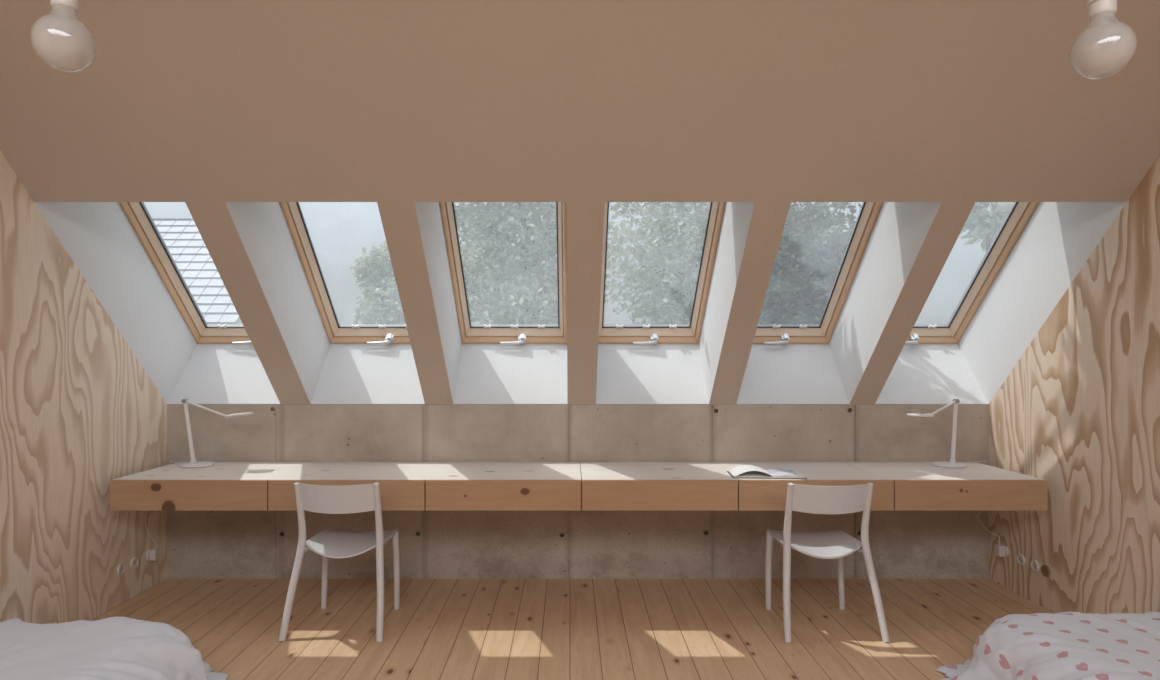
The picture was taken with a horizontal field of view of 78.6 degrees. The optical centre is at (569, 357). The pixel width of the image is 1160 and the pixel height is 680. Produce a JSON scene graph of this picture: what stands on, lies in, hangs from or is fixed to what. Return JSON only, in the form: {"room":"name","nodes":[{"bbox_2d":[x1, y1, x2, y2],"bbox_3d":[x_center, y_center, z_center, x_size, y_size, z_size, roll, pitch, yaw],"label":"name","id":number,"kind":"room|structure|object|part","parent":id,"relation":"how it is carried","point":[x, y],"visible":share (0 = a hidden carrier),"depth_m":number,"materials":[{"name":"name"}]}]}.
{"room":"attic bedroom","nodes":[
{"label":"attic bedroom","id":0,"kind":"room"},
{"bbox_2d":[0,151,166,623],"bbox_3d":[-2.682,-0.965,0.600,0.250,4.730,7.800,0,0,0],"label":"wall","id":1,"kind":"structure","parent":0,"point":[80,412],"depth_m":3.56,"materials":[{"name":"brown wood"}]},
{"bbox_2d":[35,202,196,402],"bbox_3d":[-2.732,-0.475,4.174,0.350,1.535,1.580,0,0,0],"label":"reveal","id":2,"kind":"structure","parent":1,"relation":"attached to","point":[99,238],"depth_m":4.10,"materials":[{"name":"white paint"}]},
{"bbox_2d":[117,563,125,574],"bbox_3d":[-2.551,1.201,4.032,0.011,0.065,0.065,0,0,0],"label":"wall socket","id":3,"kind":"object","parent":1,"relation":"attached to","point":[121,567],"visible":1,"depth_m":4.03,"materials":[{"name":"white plastic"}]},
{"bbox_2d":[130,557,138,568],"bbox_3d":[-2.551,1.201,4.155,0.011,0.065,0.065,0,0,0],"label":"wall socket","id":4,"kind":"object","parent":1,"relation":"attached to","point":[134,562],"visible":1,"depth_m":4.15,"materials":[{"name":"white plastic"}]},
{"bbox_2d":[146,549,150,559],"bbox_3d":[-2.551,1.195,4.307,0.011,0.065,0.065,0,0,0],"label":"wall socket","id":5,"kind":"object","parent":1,"relation":"attached to","point":[148,551],"visible":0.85,"depth_m":4.28,"materials":[{"name":"white plastic"}]},
{"bbox_2d":[145,461,187,560],"bbox_3d":[-2.444,0.936,4.345,0.221,0.577,0.255,0,0,0],"label":"power cord","id":6,"kind":"object","parent":5,"relation":"attached to","point":[154,553],"visible":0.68,"depth_m":4.29,"materials":[{"name":"white plastic"}]},
{"bbox_2d":[280,202,410,344],"bbox_3d":[-1.284,-0.657,4.347,0.721,1.138,1.200,0,0,0],"label":"window","id":7,"kind":"structure","parent":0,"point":[369,334],"depth_m":4.68,"materials":[{"name":"brown wood"}]},
{"bbox_3d":[-1.293,-0.123,4.824,0.173,0.072,0.050,0,-43,0],"label":"handle","id":8,"kind":"part","parent":7,"relation":"part of","materials":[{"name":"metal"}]},
{"bbox_2d":[439,202,566,344],"bbox_3d":[-0.379,-0.657,4.347,0.722,1.138,1.200,0,0,0],"label":"window","id":9,"kind":"structure","parent":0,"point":[502,334],"depth_m":4.67,"materials":[{"name":"brown wood"}]},
{"bbox_3d":[-0.388,-0.123,4.824,0.173,0.072,0.050,0,-43,0],"label":"handle","id":10,"kind":"part","parent":9,"relation":"part of","materials":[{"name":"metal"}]},
{"bbox_2d":[91,578,1054,679],"bbox_3d":[0.051,1.500,0.625,5.815,0.200,8.450,0,0,0],"label":"floor","id":11,"kind":"structure","parent":0,"point":[441,629],"depth_m":3.67,"materials":[{"name":"brown wood"}]},
{"bbox_2d":[0,617,228,679],"bbox_3d":[-1.922,1.233,2.091,1.253,0.333,2.390,0,0,0],"label":"duvet","id":12,"kind":"object","parent":11,"relation":"on","point":[111,648],"visible":1,"depth_m":2.69,"materials":[{"name":"white fabric"}]},
{"bbox_2d":[278,482,399,641],"bbox_3d":[-1.178,1.019,3.759,0.519,0.774,0.542,0,0,1],"label":"desk chair","id":13,"kind":"object","parent":11,"relation":"on","point":[343,499],"visible":1,"depth_m":3.61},
{"bbox_3d":[-1.400,1.019,3.584,0.052,0.774,0.191,0,0,20],"label":"leg","id":14,"kind":"part","parent":13,"relation":"part of","materials":[{"name":"white wood"}]},
{"bbox_3d":[-1.371,1.187,3.984,0.038,0.427,0.064,0,0,40],"label":"leg","id":15,"kind":"part","parent":13,"relation":"part of","materials":[{"name":"white wood"}]},
{"bbox_3d":[-1.181,0.711,3.588,0.388,0.152,0.091,0,0,1],"label":"backrest","id":16,"kind":"part","parent":13,"relation":"part of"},
{"bbox_3d":[-1.176,0.990,3.819,0.412,0.060,0.422,0,0,1],"label":"seat","id":17,"kind":"part","parent":13,"relation":"part of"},
{"bbox_3d":[-0.963,1.019,3.574,0.052,0.774,0.191,0,0,-18],"label":"leg","id":18,"kind":"part","parent":13,"relation":"part of","materials":[{"name":"white wood"}]},
{"bbox_3d":[-0.975,1.187,3.976,0.038,0.427,0.064,0,0,-38],"label":"leg","id":19,"kind":"part","parent":13,"relation":"part of","materials":[{"name":"white wood"}]},
{"bbox_2d":[765,483,889,642],"bbox_3d":[1.314,1.019,3.748,0.519,0.774,0.542,0,0,-1],"label":"desk chair","id":20,"kind":"object","parent":11,"relation":"on","point":[836,544],"visible":1,"depth_m":3.60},
{"bbox_3d":[1.113,1.187,3.967,0.038,0.427,0.064,0,0,39],"label":"leg","id":21,"kind":"part","parent":20,"relation":"part of","materials":[{"name":"white wood"}]},
{"bbox_3d":[1.097,1.019,3.566,0.052,0.774,0.191,0,0,18],"label":"leg","id":22,"kind":"part","parent":20,"relation":"part of","materials":[{"name":"white wood"}]},
{"bbox_3d":[1.313,0.990,3.808,0.412,0.060,0.422,0,0,0],"label":"seat","id":23,"kind":"part","parent":20,"relation":"part of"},
{"bbox_3d":[1.315,0.711,3.578,0.388,0.152,0.091,0,0,-1],"label":"backrest","id":24,"kind":"part","parent":20,"relation":"part of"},
{"bbox_3d":[1.510,1.187,3.971,0.038,0.427,0.064,0,0,-40],"label":"leg","id":25,"kind":"part","parent":20,"relation":"part of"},
{"bbox_3d":[1.534,1.019,3.570,0.052,0.774,0.191,0,0,-19],"label":"leg","id":26,"kind":"part","parent":20,"relation":"part of","materials":[{"name":"white wood"}]},
{"bbox_2d":[935,612,1159,679],"bbox_3d":[2.087,1.234,2.115,1.124,0.334,2.436,0,0,0],"label":"duvet","id":27,"kind":"object","parent":11,"relation":"on","point":[1061,645],"visible":1,"depth_m":2.78,"materials":[{"name":"fabric"}]},
{"bbox_2d":[167,405,988,578],"bbox_3d":[0.051,0.848,4.650,5.715,1.104,0.300,0,0,0],"label":"wall","id":28,"kind":"structure","parent":0,"point":[581,544],"depth_m":4.50,"materials":[{"name":"concrete"}]},
{"bbox_2d":[167,343,988,410],"bbox_3d":[0.051,0.253,4.959,5.815,0.919,0.916,0,0,0],"label":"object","id":29,"kind":"structure","parent":28,"relation":"attached to","point":[214,374],"depth_m":4.66,"materials":[{"name":"white paint"}]},
{"bbox_2d":[110,462,1046,510],"bbox_3d":[0.046,0.741,4.159,5.056,0.164,0.676,0,0,0],"label":"desk","id":30,"kind":"object","parent":28,"relation":"attached to","point":[221,486],"visible":0.96,"depth_m":3.82,"materials":[{"name":"brown wood"}]},
{"bbox_3d":[-2.057,0.741,3.832,0.849,0.164,0.021,0,0,0],"label":"drawer","id":31,"kind":"part","parent":30,"relation":"part of","materials":[{"name":"brown wood"}]},
{"bbox_2d":[179,399,253,467],"bbox_3d":[-2.135,0.455,4.260,0.526,0.409,0.190,0,0,25],"label":"desk lamp","id":32,"kind":"object","parent":30,"relation":"on","point":[192,464],"visible":1,"depth_m":4.32,"materials":[{"name":"white metal"}]},
{"bbox_3d":[-2.329,0.447,4.336,0.091,0.369,0.025,0,0,20],"label":"arm","id":33,"kind":"part","parent":32,"relation":"part of"},
{"bbox_3d":[-2.214,0.308,4.311,0.311,0.102,0.015,0,0,15],"label":"arm","id":34,"kind":"part","parent":32,"relation":"part of"},
{"bbox_3d":[-1.206,0.741,3.832,0.843,0.164,0.021,0,0,0],"label":"drawer","id":35,"kind":"part","parent":30,"relation":"part of","materials":[{"name":"brown wood"}]},
{"bbox_2d":[113,462,580,483],"bbox_3d":[-1.210,0.670,4.170,2.542,0.022,0.654,0,0,0],"label":"countertop","id":36,"kind":"structure","parent":30,"relation":"on","point":[425,471],"depth_m":4.12,"materials":[{"name":"brown wood"}]},
{"bbox_3d":[-0.360,0.741,3.832,0.837,0.164,0.021,0,0,0],"label":"drawer","id":37,"kind":"part","parent":30,"relation":"part of","materials":[{"name":"brown wood"}]},
{"bbox_3d":[0.485,0.741,3.832,0.840,0.164,0.021,0,0,0],"label":"drawer","id":38,"kind":"part","parent":30,"relation":"part of","materials":[{"name":"brown wood"}]},
{"bbox_2d":[580,462,886,479],"bbox_3d":[0.891,0.670,4.170,1.654,0.022,0.654,0,0,0],"label":"countertop","id":39,"kind":"structure","parent":30,"relation":"on","point":[589,470],"depth_m":4.15,"materials":[{"name":"brown wood"}]},
{"bbox_2d":[727,465,806,478],"bbox_3d":[1.100,0.638,3.985,0.400,0.042,0.230,0,0,4],"label":"open book","id":40,"kind":"object","parent":30,"relation":"on","point":[743,471],"visible":1,"depth_m":3.94,"materials":[{"name":"paper"}]},
{"bbox_3d":[1.328,0.741,3.832,0.834,0.164,0.021,0,0,0],"label":"drawer","id":41,"kind":"part","parent":30,"relation":"part of","materials":[{"name":"brown wood"}]},
{"bbox_2d":[907,399,966,467],"bbox_3d":[2.173,0.454,4.187,0.581,0.410,0.190,0,0,-45],"label":"desk lamp","id":42,"kind":"object","parent":30,"relation":"on","point":[952,464],"visible":1,"depth_m":4.31,"materials":[{"name":"white metal"}]},
{"bbox_3d":[2.228,0.296,4.225,0.337,0.082,0.015,0,0,-39],"label":"arm","id":43,"kind":"part","parent":42,"relation":"part of"},
{"bbox_3d":[2.345,0.446,4.327,0.046,0.368,0.025,0,0,-11],"label":"arm","id":44,"kind":"part","parent":42,"relation":"part of"},
{"bbox_2d":[842,462,1043,479],"bbox_3d":[2.147,0.670,4.170,0.851,0.022,0.654,0,0,0],"label":"countertop","id":45,"kind":"structure","parent":30,"relation":"on","point":[886,470],"depth_m":4.12,"materials":[{"name":"brown wood"}]},
{"bbox_3d":[2.163,0.741,3.832,0.823,0.164,0.021,0,0,0],"label":"drawer","id":46,"kind":"part","parent":30,"relation":"part of","materials":[{"name":"brown wood"}]},
{"bbox_2d":[0,0,1159,201],"bbox_3d":[0.051,-2.473,2.022,5.815,3.458,3.650,0,0,0],"label":"ceiling","id":47,"kind":"structure","parent":0,"point":[178,100],"depth_m":3.02,"materials":[{"name":"paint"}]},
{"bbox_2d":[30,0,96,71],"bbox_3d":[-1.155,-1.525,1.620,0.125,1.735,0.125,0,0,0],"label":"pendant bulb","id":48,"kind":"object","parent":47,"relation":"hanging from","point":[60,39],"visible":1,"depth_m":1.59,"materials":[{"name":"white glass"}]},
{"bbox_2d":[119,202,251,344],"bbox_3d":[-2.197,-0.657,4.347,0.716,1.138,1.200,0,0,0],"label":"window","id":49,"kind":"structure","parent":47,"relation":"attached to","point":[137,213],"depth_m":4.54,"materials":[{"name":"brown wood"}]},
{"bbox_3d":[-2.206,-0.123,4.824,0.173,0.072,0.050,0,-43,0],"label":"handle","id":50,"kind":"part","parent":49,"relation":"part of","materials":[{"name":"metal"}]},
{"bbox_2d":[185,202,329,403],"bbox_3d":[-1.742,-0.475,4.174,0.191,1.535,1.580,0,0,0],"label":"rafter","id":51,"kind":"object","parent":47,"relation":"attached to","point":[251,246],"visible":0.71,"depth_m":3.99,"materials":[{"name":"paint"}]},
{"bbox_2d":[377,202,461,403],"bbox_3d":[-0.832,-0.475,4.174,0.179,1.535,1.580,0,0,0],"label":"rafter","id":52,"kind":"object","parent":47,"relation":"attached to","point":[413,231],"visible":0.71,"depth_m":3.93,"materials":[{"name":"paint"}]},
{"bbox_2d":[567,202,603,403],"bbox_3d":[0.073,-0.475,4.174,0.179,1.535,1.580,0,0,0],"label":"rafter","id":53,"kind":"object","parent":47,"relation":"attached to","point":[584,219],"visible":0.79,"depth_m":3.83,"materials":[{"name":"paint"}]},
{"bbox_2d":[699,202,790,403],"bbox_3d":[0.969,-0.475,4.174,0.172,1.535,1.580,0,0,0],"label":"rafter","id":54,"kind":"object","parent":47,"relation":"attached to","point":[750,235],"visible":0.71,"depth_m":3.95,"materials":[{"name":"paint"}]},
{"bbox_2d":[829,202,974,403],"bbox_3d":[1.855,-0.475,4.174,0.162,1.535,1.580,0,0,0],"label":"rafter","id":55,"kind":"object","parent":47,"relation":"attached to","point":[909,245],"visible":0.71,"depth_m":4.00,"materials":[{"name":"paint"}]},
{"bbox_2d":[905,202,1038,344],"bbox_3d":[2.297,-0.657,4.347,0.718,1.138,1.200,0,0,0],"label":"window","id":56,"kind":"structure","parent":47,"relation":"attached to","point":[1017,217],"depth_m":4.52,"materials":[{"name":"brown wood"}]},
{"bbox_3d":[2.288,-0.123,4.824,0.173,0.072,0.050,0,-43,0],"label":"handle","id":57,"kind":"part","parent":56,"relation":"part of","materials":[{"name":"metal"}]},
{"bbox_2d":[1069,0,1137,78],"bbox_3d":[1.217,-1.517,1.620,0.125,1.751,0.125,0,0,0],"label":"pendant bulb","id":58,"kind":"object","parent":47,"relation":"hanging from","point":[1107,44],"visible":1,"depth_m":1.59,"materials":[{"name":"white glass"}]},
{"bbox_2d":[598,202,724,344],"bbox_3d":[0.523,-0.657,4.347,0.716,1.138,1.200,0,0,0],"label":"window","id":59,"kind":"structure","parent":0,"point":[635,334],"depth_m":4.75,"materials":[{"name":"brown wood"}]},
{"bbox_3d":[0.514,-0.123,4.824,0.173,0.072,0.050,0,-43,0],"label":"handle","id":60,"kind":"part","parent":59,"relation":"part of","materials":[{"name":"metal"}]},
{"bbox_2d":[753,202,882,344],"bbox_3d":[1.415,-0.657,4.347,0.715,1.138,1.200,0,0,0],"label":"window","id":61,"kind":"structure","parent":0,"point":[766,334],"depth_m":4.65,"materials":[{"name":"brown wood"}]},
{"bbox_3d":[1.405,-0.123,4.824,0.173,0.072,0.050,0,-43,0],"label":"handle","id":62,"kind":"part","parent":61,"relation":"part of","materials":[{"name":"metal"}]},
{"bbox_2d":[989,154,1159,613],"bbox_3d":[2.783,-0.965,0.600,0.250,4.730,7.800,0,0,0],"label":"wall","id":63,"kind":"structure","parent":0,"point":[1078,412],"depth_m":3.60,"materials":[{"name":"brown wood"}]},
{"bbox_2d":[1005,546,1008,556],"bbox_3d":[2.652,1.178,4.327,0.011,0.065,0.065,0,0,0],"label":"wall socket","id":64,"kind":"object","parent":63,"relation":"attached to","point":[1006,548],"visible":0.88,"depth_m":4.30,"materials":[{"name":"white plastic"}]},
{"bbox_2d":[963,461,1005,556],"bbox_3d":[2.514,0.929,4.389,0.282,0.559,0.167,0,0,0],"label":"charger","id":65,"kind":"object","parent":64,"relation":"attached to","point":[1000,550],"visible":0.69,"depth_m":4.32,"materials":[{"name":"white plastic"}]},
{"bbox_2d":[1017,554,1024,565],"bbox_3d":[2.652,1.187,4.170,0.011,0.065,0.065,0,0,0],"label":"wall socket","id":66,"kind":"object","parent":63,"relation":"attached to","point":[1020,558],"visible":1,"depth_m":4.16,"materials":[{"name":"white plastic"}]},
{"bbox_2d":[1030,560,1039,571],"bbox_3d":[2.652,1.187,4.046,0.011,0.065,0.065,0,0,0],"label":"wall socket","id":67,"kind":"object","parent":63,"relation":"attached to","point":[1034,564],"visible":1,"depth_m":4.04,"materials":[{"name":"white plastic"}]},
{"bbox_2d":[957,202,1126,402],"bbox_3d":[2.833,-0.475,4.174,0.350,1.535,1.580,0,0,0],"label":"reveal","id":68,"kind":"structure","parent":63,"relation":"attached to","point":[1057,240],"depth_m":4.10,"materials":[{"name":"white paint"}]},
{"bbox_2d":[1041,565,1049,576],"bbox_3d":[2.652,1.187,3.955,0.011,0.065,0.065,0,0,0],"label":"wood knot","id":69,"kind":"object","parent":63,"relation":"attached to","point":[1045,570],"visible":1,"depth_m":3.95,"materials":[{"name":"brown wood"}]},
{"label":"outside","id":70,"kind":"structure","parent":0,"visible":0},
{"bbox_3d":[0.000,4.100,32.950,80.000,0.200,54.100,0,0,0],"label":"ground","id":71,"kind":"structure","parent":70,"visible":0},
{"bbox_2d":[152,218,242,323],"bbox_3d":[-10.005,0.428,16.000,7.574,7.144,7.400,0,0,0],"label":"neighboring roof","id":72,"kind":"structure","parent":71,"relation":"on","point":[182,237],"depth_m":14.49,"materials":[{"name":"tile"}]},
{"bbox_2d":[350,240,405,323],"bbox_3d":[-4.277,0.471,18.144,2.827,7.075,2.595,0,0,0],"label":"tree","id":73,"kind":"object","parent":71,"relation":"on","point":[381,302],"visible":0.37,"depth_m":17.70,"materials":[{"name":"green plant"}]},
{"bbox_2d":[453,202,609,326],"bbox_3d":[-1.079,-0.392,14.958,3.832,8.800,2.961,0,0,0],"label":"tree","id":74,"kind":"object","parent":71,"relation":"on","point":[529,279],"visible":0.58,"depth_m":14.55,"materials":[{"name":"green plant"}]},
{"bbox_2d":[604,202,773,323],"bbox_3d":[2.297,-0.306,13.878,4.269,8.628,2.978,0,0,0],"label":"tree","id":75,"kind":"object","parent":71,"relation":"on","point":[680,311],"visible":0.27,"depth_m":13.35,"materials":[{"name":"green plant"}]},
{"bbox_2d":[687,202,861,323],"bbox_3d":[2.714,0.902,8.459,2.424,6.214,2.226,0,0,0],"label":"tree","id":76,"kind":"object","parent":71,"relation":"on","point":[804,271],"visible":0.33,"depth_m":8.07,"materials":[{"name":"green plant"}]},
{"bbox_2d":[959,202,1012,251],"bbox_3d":[7.244,0.252,12.592,1.909,7.505,1.556,0,0,0],"label":"tree","id":77,"kind":"object","parent":71,"relation":"on","point":[981,221],"visible":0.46,"depth_m":12.32,"materials":[{"name":"green plant"}]}
]}

